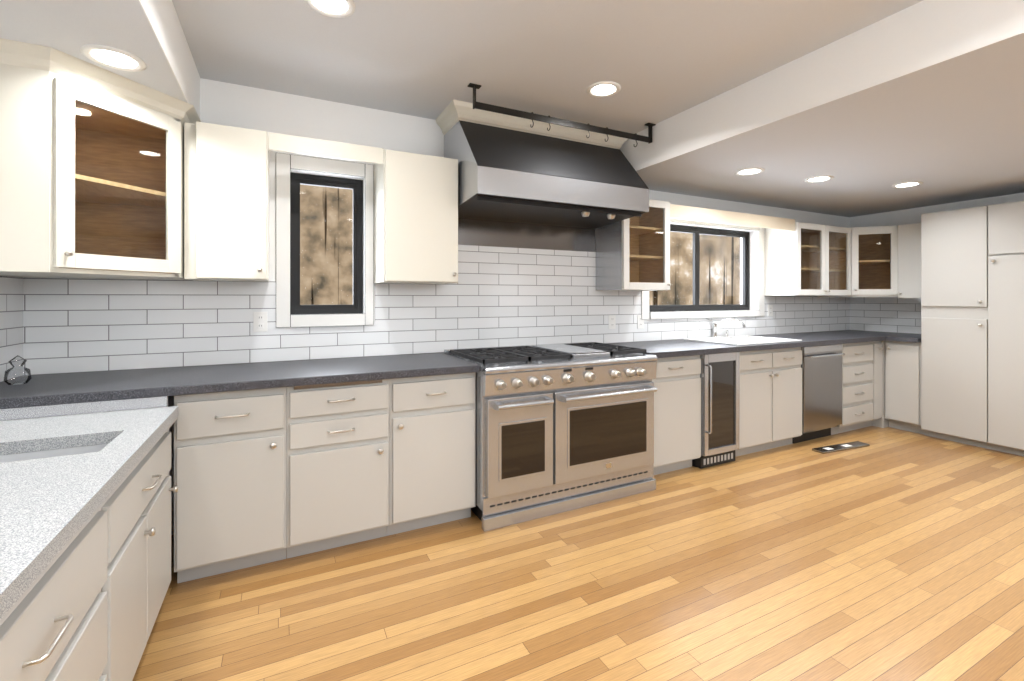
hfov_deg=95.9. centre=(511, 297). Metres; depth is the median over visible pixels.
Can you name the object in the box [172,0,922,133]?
ceiling
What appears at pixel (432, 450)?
base cabinet
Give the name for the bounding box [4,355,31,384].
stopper
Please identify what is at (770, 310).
electrical outlet
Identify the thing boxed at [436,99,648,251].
hood canopy
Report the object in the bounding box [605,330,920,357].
countertop
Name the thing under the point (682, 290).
window view
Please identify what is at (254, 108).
wall
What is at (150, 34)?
ceiling
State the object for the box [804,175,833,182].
recessed light
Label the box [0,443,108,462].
sink
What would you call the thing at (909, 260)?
upper cabinet
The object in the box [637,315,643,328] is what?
electrical outlet
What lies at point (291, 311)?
window
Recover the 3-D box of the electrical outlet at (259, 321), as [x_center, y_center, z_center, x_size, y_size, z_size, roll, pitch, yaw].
[-1.468,0.140,2.697,0.072,0.116,0.007,0,0,-27]
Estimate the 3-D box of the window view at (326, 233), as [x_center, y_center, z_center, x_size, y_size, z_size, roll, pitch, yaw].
[-2.369,-0.558,4.955,3.400,4.700,0.020,0,0,-27]
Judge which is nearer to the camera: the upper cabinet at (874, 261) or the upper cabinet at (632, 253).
the upper cabinet at (632, 253)
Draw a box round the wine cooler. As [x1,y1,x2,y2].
[692,352,738,468]
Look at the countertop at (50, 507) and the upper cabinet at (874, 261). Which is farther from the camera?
the upper cabinet at (874, 261)
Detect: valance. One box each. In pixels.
[268,132,383,164]
[670,204,794,230]
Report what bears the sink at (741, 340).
in the countertop at (669, 348)
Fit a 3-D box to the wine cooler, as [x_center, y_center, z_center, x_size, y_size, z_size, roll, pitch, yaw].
[1.476,0.857,3.792,0.391,0.871,0.682,0,0,-27]
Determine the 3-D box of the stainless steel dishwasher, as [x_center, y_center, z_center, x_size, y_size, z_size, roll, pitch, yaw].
[2.659,0.857,4.389,0.580,0.871,0.674,0,0,-27]
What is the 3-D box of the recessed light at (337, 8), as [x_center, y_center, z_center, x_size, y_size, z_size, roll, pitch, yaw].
[-0.755,-1.220,1.916,0.200,0.008,0.200,0,0,-27]
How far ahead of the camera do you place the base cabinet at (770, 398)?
3.81 m
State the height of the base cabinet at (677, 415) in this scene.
0.873 m
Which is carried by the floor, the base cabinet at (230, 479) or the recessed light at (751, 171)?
the base cabinet at (230, 479)
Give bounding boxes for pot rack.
[467,83,655,146]
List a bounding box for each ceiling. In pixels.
[0,0,199,118]
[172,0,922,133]
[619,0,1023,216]
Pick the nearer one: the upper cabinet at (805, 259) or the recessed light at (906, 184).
the recessed light at (906, 184)
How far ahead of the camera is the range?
2.79 m
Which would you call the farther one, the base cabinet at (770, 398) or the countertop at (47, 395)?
the base cabinet at (770, 398)
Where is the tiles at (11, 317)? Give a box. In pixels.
[0,276,22,381]
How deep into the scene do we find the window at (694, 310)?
4.50 m
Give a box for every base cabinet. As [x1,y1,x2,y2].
[0,429,178,680]
[174,387,286,582]
[287,379,389,557]
[387,372,475,535]
[652,355,700,474]
[735,347,801,456]
[831,342,872,434]
[885,341,923,433]
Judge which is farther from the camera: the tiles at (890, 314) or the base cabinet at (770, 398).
the tiles at (890, 314)
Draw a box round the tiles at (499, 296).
[23,245,849,374]
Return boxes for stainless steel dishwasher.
[792,344,844,443]
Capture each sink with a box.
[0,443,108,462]
[684,335,801,344]
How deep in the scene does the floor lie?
2.04 m
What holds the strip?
attached to the wall at (254, 108)
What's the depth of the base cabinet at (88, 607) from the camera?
1.22 m
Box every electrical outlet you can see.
[253,312,266,331]
[609,315,615,328]
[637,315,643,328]
[768,305,772,315]
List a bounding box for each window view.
[300,184,352,304]
[649,232,739,304]
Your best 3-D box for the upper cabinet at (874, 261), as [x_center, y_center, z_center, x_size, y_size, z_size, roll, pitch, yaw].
[3.817,-0.373,5.000,0.638,0.730,0.631,0,0,-27]
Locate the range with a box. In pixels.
[444,342,657,531]
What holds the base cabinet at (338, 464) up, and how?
on the floor
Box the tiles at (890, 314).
[850,297,920,333]
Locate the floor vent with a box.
[812,441,869,453]
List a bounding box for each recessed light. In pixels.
[80,44,146,71]
[304,0,354,17]
[586,81,620,96]
[735,167,764,174]
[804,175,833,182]
[891,181,922,187]
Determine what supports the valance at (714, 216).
in the wall at (254, 108)
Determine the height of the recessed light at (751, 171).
0.008 m
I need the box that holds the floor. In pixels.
[132,426,1023,680]
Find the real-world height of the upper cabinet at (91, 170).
0.846 m
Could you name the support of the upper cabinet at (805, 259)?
attached to the wall at (254, 108)
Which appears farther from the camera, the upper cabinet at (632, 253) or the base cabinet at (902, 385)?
the base cabinet at (902, 385)
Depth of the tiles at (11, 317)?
2.15 m
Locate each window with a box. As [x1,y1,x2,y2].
[276,153,373,327]
[641,218,764,319]
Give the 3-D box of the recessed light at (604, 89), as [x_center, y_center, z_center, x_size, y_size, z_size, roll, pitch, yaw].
[0.537,-1.220,2.715,0.200,0.008,0.200,0,0,-27]
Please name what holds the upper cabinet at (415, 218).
attached to the wall at (254, 108)
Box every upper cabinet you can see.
[0,38,200,279]
[196,122,268,281]
[374,149,457,283]
[596,199,670,290]
[765,222,850,295]
[818,226,897,296]
[898,223,920,297]
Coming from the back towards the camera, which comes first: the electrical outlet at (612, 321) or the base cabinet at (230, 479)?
the electrical outlet at (612, 321)
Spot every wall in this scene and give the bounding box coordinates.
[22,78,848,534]
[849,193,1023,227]
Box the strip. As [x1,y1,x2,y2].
[184,122,202,280]
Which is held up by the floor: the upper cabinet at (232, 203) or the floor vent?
the floor vent
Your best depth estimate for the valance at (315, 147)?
2.56 m
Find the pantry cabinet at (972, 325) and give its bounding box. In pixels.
[921,201,1023,455]
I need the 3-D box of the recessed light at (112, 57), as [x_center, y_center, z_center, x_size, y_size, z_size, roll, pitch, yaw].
[-1.567,-0.941,1.822,0.200,0.008,0.200,0,0,-27]
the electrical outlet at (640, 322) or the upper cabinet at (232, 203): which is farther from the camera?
the electrical outlet at (640, 322)
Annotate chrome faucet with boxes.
[705,318,744,336]
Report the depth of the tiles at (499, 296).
3.02 m
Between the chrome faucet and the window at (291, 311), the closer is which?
the window at (291, 311)
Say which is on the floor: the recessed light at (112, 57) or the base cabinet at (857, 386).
the base cabinet at (857, 386)
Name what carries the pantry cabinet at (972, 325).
on the floor
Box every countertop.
[0,352,479,420]
[0,406,177,625]
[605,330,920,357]
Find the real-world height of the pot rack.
0.180 m
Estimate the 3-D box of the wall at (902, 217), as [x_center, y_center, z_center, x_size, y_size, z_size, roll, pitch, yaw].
[5.484,-0.068,2.613,0.200,2.720,6.400,0,0,-27]

